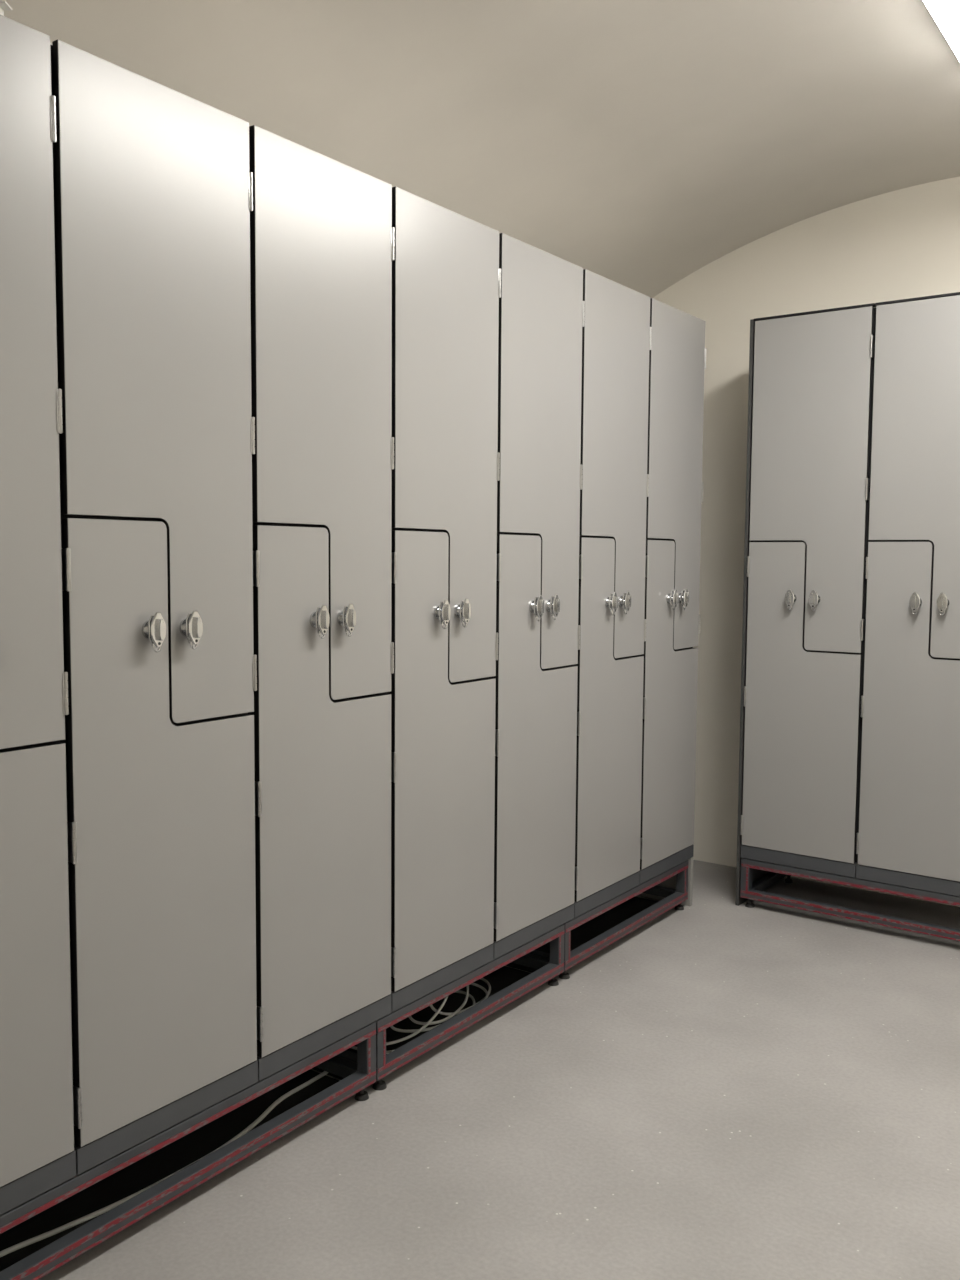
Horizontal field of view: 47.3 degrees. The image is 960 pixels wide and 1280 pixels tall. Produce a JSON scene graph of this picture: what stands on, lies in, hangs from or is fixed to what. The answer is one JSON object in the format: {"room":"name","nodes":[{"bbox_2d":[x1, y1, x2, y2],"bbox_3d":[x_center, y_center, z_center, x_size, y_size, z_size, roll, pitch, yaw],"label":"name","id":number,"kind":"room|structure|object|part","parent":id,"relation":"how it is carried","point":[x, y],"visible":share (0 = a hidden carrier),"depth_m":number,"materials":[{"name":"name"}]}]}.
{"room":"changing room","nodes":[
{"label":"changing room","id":0,"kind":"room"},
{"bbox_2d":[0,0,959,297],"bbox_3d":[0.039,-1.238,1.230,2.920,0.848,6.130,3,5,35],"label":"ceiling","id":1,"kind":"structure","parent":0,"point":[637,145],"depth_m":2.81,"materials":[{"name":"beige paint"}]},
{"bbox_2d":[923,0,959,60],"bbox_3d":[0.949,-1.380,2.121,0.260,0.085,1.450,3,5,35],"label":"ceiling lamp","id":2,"kind":"object","parent":1,"relation":"attached to","point":[946,13],"visible":1,"depth_m":2.40,"materials":[{"name":"white plastic"}]},
{"bbox_2d":[38,860,959,1279],"bbox_3d":[0.023,1.131,1.408,3.020,0.100,6.130,3,5,35],"label":"floor","id":3,"kind":"structure","parent":0,"point":[722,1089],"depth_m":2.24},
{"bbox_2d":[0,1071,328,1256],"bbox_3d":[-0.664,1.019,2.076,0.176,0.009,1.222,3,5,27],"label":"cable","id":4,"kind":"object","parent":3,"relation":"on","point":[267,1111],"visible":0.61,"depth_m":2.00,"materials":[{"name":"grey plastic"}]},
{"bbox_2d":[0,1022,375,1279],"bbox_3d":[-0.738,0.945,2.040,0.401,0.166,1.198,3,5,35],"label":"base frame","id":5,"kind":"object","parent":3,"relation":"on","point":[140,1166],"visible":0.51,"depth_m":2.05,"materials":[{"name":"grey metal"}]},
{"bbox_2d":[0,1,75,1214],"bbox_3d":[-0.924,-0.033,1.675,0.453,1.831,0.398,3,5,35],"label":"locker","id":6,"kind":"object","parent":5,"relation":"on","point":[38,1154],"depth_m":1.68,"materials":[{"name":"grey laminate"},{"name":"black laminate"},{"name":"metal"}]},
{"bbox_3d":[-0.706,-0.930,1.635,0.024,0.034,0.024,0,4,1],"label":"bracket","id":7,"kind":"part","parent":6,"relation":"part of","materials":[{"name":"silver metal"}]},
{"bbox_3d":[-0.770,-0.366,1.542,0.014,1.072,0.388,3,5,35],"label":"door","id":8,"kind":"part","parent":6,"relation":"part of","materials":[{"name":"grey laminate"}]},
{"bbox_3d":[-0.775,0.332,1.595,0.014,1.026,0.388,3,5,35],"label":"door","id":9,"kind":"part","parent":6,"relation":"part of","materials":[{"name":"grey laminate"}]},
{"bbox_2d":[50,39,257,1174],"bbox_3d":[-0.693,-0.039,2.002,0.453,1.797,0.398,3,5,35],"label":"locker","id":10,"kind":"object","parent":5,"relation":"on","point":[153,181],"visible":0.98,"depth_m":1.86,"materials":[{"name":"grey laminate"},{"name":"black laminate"},{"name":"metal"}]},
{"bbox_3d":[-0.538,-0.389,1.867,0.014,1.072,0.388,3,5,35],"label":"door","id":11,"kind":"part","parent":10,"relation":"part of","materials":[{"name":"grey laminate"}]},
{"bbox_3d":[-0.543,0.309,1.920,0.014,1.026,0.388,3,5,35],"label":"door","id":12,"kind":"part","parent":10,"relation":"part of","materials":[{"name":"grey laminate"}]},
{"bbox_2d":[248,125,394,1080],"bbox_3d":[-0.461,-0.062,2.327,0.453,1.797,0.398,3,5,35],"label":"locker","id":13,"kind":"object","parent":5,"relation":"on","point":[322,233],"visible":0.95,"depth_m":2.19,"materials":[{"name":"grey laminate"},{"name":"black laminate"},{"name":"metal"}]},
{"bbox_3d":[-0.307,-0.412,2.192,0.014,1.072,0.388,3,5,35],"label":"door","id":14,"kind":"part","parent":13,"relation":"part of","materials":[{"name":"grey laminate"}]},
{"bbox_3d":[-0.312,0.286,2.245,0.014,1.026,0.388,3,5,35],"label":"door","id":15,"kind":"part","parent":13,"relation":"part of","materials":[{"name":"grey laminate"}]},
{"bbox_3d":[-0.398,0.951,2.517,0.336,0.028,0.030,3,5,35],"label":"rail","id":16,"kind":"part","parent":5,"relation":"part of","materials":[{"name":"grey metal"}]},
{"bbox_3d":[-0.249,0.906,2.407,0.030,0.080,0.030,3,5,35],"label":"post","id":17,"kind":"part","parent":5,"relation":"part of","materials":[{"name":"grey metal"}]},
{"bbox_2d":[311,924,563,1089],"bbox_3d":[-0.158,0.888,2.854,0.401,0.166,0.796,3,5,35],"label":"base frame","id":18,"kind":"object","parent":3,"relation":"on","point":[508,984],"visible":0.41,"depth_m":2.77,"materials":[{"name":"grey metal"}]},
{"bbox_3d":[-0.379,0.949,2.545,0.336,0.028,0.030,3,5,35],"label":"rail","id":19,"kind":"part","parent":18,"relation":"part of","materials":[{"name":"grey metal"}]},
{"bbox_3d":[-0.229,0.904,2.435,0.030,0.080,0.030,3,5,35],"label":"post","id":20,"kind":"part","parent":18,"relation":"part of","materials":[{"name":"grey metal"}]},
{"bbox_2d":[351,978,490,1053],"bbox_3d":[-0.151,0.913,2.863,0.277,0.106,0.567,3,5,35],"label":"cable","id":21,"kind":"object","parent":18,"relation":"on","point":[414,1032],"visible":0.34,"depth_m":2.74,"materials":[{"name":"grey plastic"}]},
{"bbox_2d":[385,186,500,1011],"bbox_3d":[-0.230,-0.085,2.652,0.453,1.797,0.398,3,5,35],"label":"locker","id":22,"kind":"object","parent":18,"relation":"on","point":[446,272],"visible":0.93,"depth_m":2.52,"materials":[{"name":"grey laminate"},{"name":"dark grey steel"}]},
{"bbox_3d":[-0.080,0.263,2.570,0.014,1.026,0.388,3,5,35],"label":"door","id":23,"kind":"part","parent":22,"relation":"part of","materials":[{"name":"grey laminate"}]},
{"bbox_3d":[-0.075,-0.435,2.518,0.014,1.072,0.388,3,5,35],"label":"door","id":24,"kind":"part","parent":22,"relation":"part of","materials":[{"name":"grey laminate"}]},
{"bbox_3d":[-0.007,0.828,2.742,0.030,0.028,0.796,3,5,35],"label":"rail","id":25,"kind":"part","parent":18,"relation":"part of","materials":[{"name":"grey metal"}]},
{"bbox_3d":[-0.008,0.936,2.751,0.030,0.028,0.796,3,5,35],"label":"rail","id":26,"kind":"part","parent":18,"relation":"part of","materials":[{"name":"grey metal"}]},
{"bbox_3d":[0.065,0.905,3.167,0.336,0.028,0.030,3,5,35],"label":"rail","id":27,"kind":"part","parent":18,"relation":"part of","materials":[{"name":"grey metal"}]},
{"bbox_2d":[490,233,584,958],"bbox_3d":[0.002,-0.108,2.978,0.453,1.797,0.398,3,5,35],"label":"locker","id":28,"kind":"object","parent":18,"relation":"on","point":[542,305],"visible":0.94,"depth_m":2.85,"materials":[{"name":"grey laminate"},{"name":"dark grey steel"}]},
{"bbox_3d":[0.152,0.240,2.896,0.014,1.026,0.388,3,5,35],"label":"door","id":29,"kind":"part","parent":28,"relation":"part of","materials":[{"name":"grey laminate"}]},
{"bbox_3d":[0.157,-0.458,2.843,0.014,1.072,0.388,3,5,35],"label":"door","id":30,"kind":"part","parent":28,"relation":"part of","materials":[{"name":"grey laminate"}]},
{"bbox_3d":[0.215,0.860,3.058,0.030,0.080,0.030,3,5,35],"label":"post","id":31,"kind":"part","parent":18,"relation":"part of","materials":[{"name":"grey metal"}]},
{"bbox_2d":[505,860,688,978],"bbox_3d":[0.310,0.842,3.510,0.401,0.166,0.810,3,5,35],"label":"base frame","id":32,"kind":"object","parent":3,"relation":"on","point":[599,927],"visible":0.36,"depth_m":3.46,"materials":[{"name":"grey metal"}]},
{"bbox_3d":[0.085,0.903,3.195,0.336,0.028,0.030,3,5,35],"label":"rail","id":33,"kind":"part","parent":32,"relation":"part of","materials":[{"name":"grey metal"}]},
{"bbox_3d":[0.234,0.858,3.086,0.030,0.080,0.030,3,5,35],"label":"post","id":34,"kind":"part","parent":32,"relation":"part of","materials":[{"name":"grey metal"}]},
{"bbox_2d":[572,269,651,917],"bbox_3d":[0.234,-0.131,3.303,0.453,1.797,0.398,3,5,35],"label":"locker","id":35,"kind":"object","parent":32,"relation":"on","point":[616,331],"visible":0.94,"depth_m":3.17,"materials":[{"name":"grey laminate"},{"name":"black laminate"},{"name":"polished steel"}]},
{"bbox_3d":[0.384,0.217,3.221,0.014,1.026,0.388,3,5,35],"label":"door","id":36,"kind":"part","parent":35,"relation":"part of","materials":[{"name":"grey laminate"}]},
{"bbox_3d":[0.389,-0.480,3.168,0.014,1.072,0.388,3,5,35],"label":"door","id":37,"kind":"part","parent":35,"relation":"part of","materials":[{"name":"grey laminate"}]},
{"bbox_3d":[0.460,0.890,3.407,0.030,0.028,0.810,3,5,35],"label":"rail","id":38,"kind":"part","parent":32,"relation":"part of","materials":[{"name":"grey metal"}]},
{"bbox_3d":[0.461,0.782,3.398,0.030,0.028,0.810,3,5,35],"label":"rail","id":39,"kind":"part","parent":32,"relation":"part of","materials":[{"name":"grey metal"}]},
{"bbox_3d":[0.537,0.859,3.829,0.336,0.028,0.030,3,5,35],"label":"rail","id":40,"kind":"part","parent":32,"relation":"part of","materials":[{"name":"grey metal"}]},
{"bbox_2d":[638,298,706,883],"bbox_3d":[0.466,-0.153,3.628,0.453,1.797,0.398,3,5,35],"label":"locker","id":41,"kind":"object","parent":32,"relation":"on","point":[677,354],"visible":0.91,"depth_m":3.50,"materials":[{"name":"grey laminate"},{"name":"black laminate"},{"name":"polished steel"}]},
{"bbox_3d":[0.615,0.195,3.546,0.014,1.026,0.388,3,5,35],"label":"door","id":42,"kind":"part","parent":41,"relation":"part of","materials":[{"name":"grey laminate"}]},
{"bbox_3d":[0.620,-0.503,3.494,0.014,1.072,0.388,3,5,35],"label":"door","id":43,"kind":"part","parent":41,"relation":"part of","materials":[{"name":"grey laminate"}]},
{"bbox_3d":[0.686,0.814,3.720,0.030,0.080,0.030,3,5,35],"label":"post","id":44,"kind":"part","parent":32,"relation":"part of","materials":[{"name":"grey metal"}]},
{"bbox_2d":[637,857,692,905],"bbox_3d":[0.553,0.816,3.866,0.417,0.167,0.018,3,5,35],"label":"end panel","id":45,"kind":"object","parent":3,"relation":"on","point":[671,882],"visible":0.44,"depth_m":3.76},
{"bbox_2d":[736,319,783,905],"bbox_3d":[1.012,-0.085,3.852,0.012,1.972,0.417,4,5,36],"label":"end panel","id":46,"kind":"object","parent":3,"relation":"on","point":[756,874],"visible":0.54,"depth_m":3.69,"materials":[{"name":"grey laminate"}]},
{"bbox_2d":[740,858,959,940],"bbox_3d":[1.321,0.837,3.675,0.778,0.166,0.397,4,5,36],"label":"base frame","id":47,"kind":"object","parent":3,"relation":"on","point":[751,891],"visible":0.77,"depth_m":3.55,"materials":[{"name":"grey metal"}]},
{"bbox_3d":[0.911,0.813,3.750,0.030,0.080,0.030,4,5,36],"label":"post","id":48,"kind":"part","parent":47,"relation":"part of","materials":[{"name":"grey metal"}]},
{"bbox_3d":[1.020,0.857,3.900,0.030,0.028,0.336,4,5,36],"label":"rail","id":49,"kind":"part","parent":47,"relation":"part of","materials":[{"name":"grey metal"}]},
{"bbox_2d":[740,303,875,877],"bbox_3d":[1.164,-0.158,3.711,0.390,1.804,0.453,4,5,36],"label":"locker","id":50,"kind":"object","parent":47,"relation":"on","point":[813,382],"visible":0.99,"depth_m":3.55,"materials":[{"name":"grey laminate"},{"name":"black laminate"},{"name":"polished steel"}]},
{"bbox_3d":[1.051,0.195,3.588,0.379,1.026,0.014,4,5,36],"label":"door","id":51,"kind":"part","parent":50,"relation":"part of","materials":[{"name":"grey laminate"}]},
{"bbox_3d":[1.056,-0.503,3.535,0.379,1.072,0.014,4,5,36],"label":"door","id":52,"kind":"part","parent":50,"relation":"part of","materials":[{"name":"grey laminate"}]},
{"bbox_3d":[1.181,-1.055,3.658,0.390,0.006,0.419,4,5,36],"label":"panel","id":53,"kind":"part","parent":50,"relation":"part of","materials":[{"name":"black"}]},
{"bbox_3d":[1.212,0.886,3.531,0.778,0.028,0.030,4,5,36],"label":"rail","id":54,"kind":"part","parent":47,"relation":"part of","materials":[{"name":"grey metal"}]},
{"bbox_3d":[1.212,0.778,3.523,0.778,0.028,0.030,4,5,36],"label":"rail","id":55,"kind":"part","parent":47,"relation":"part of","materials":[{"name":"grey metal"}]},
{"bbox_2d":[856,292,959,895],"bbox_3d":[1.479,-0.138,3.479,0.390,1.804,0.453,4,5,36],"label":"locker","id":56,"kind":"object","parent":47,"relation":"on","point":[908,835],"visible":1,"depth_m":3.35,"materials":[{"name":"grey laminate"},{"name":"dark grey painted metal"}]},
{"bbox_3d":[1.365,0.214,3.355,0.379,1.026,0.014,4,5,36],"label":"door","id":57,"kind":"part","parent":56,"relation":"part of","materials":[{"name":"grey laminate"}]},
{"bbox_3d":[1.370,-0.484,3.303,0.379,1.072,0.014,4,5,36],"label":"door","id":58,"kind":"part","parent":56,"relation":"part of","materials":[{"name":"grey laminate"}]},
{"bbox_3d":[1.496,-1.036,3.425,0.390,0.006,0.419,4,5,36],"label":"panel","id":59,"kind":"part","parent":56,"relation":"part of","materials":[{"name":"black"}]},
{"bbox_2d":[653,176,959,906],"bbox_3d":[1.735,-0.383,3.697,2.920,2.600,0.150,3,5,35],"label":"wall","id":60,"kind":"structure","parent":0,"point":[904,243],"depth_m":4.12,"materials":[{"name":"beige paint"}]}
]}

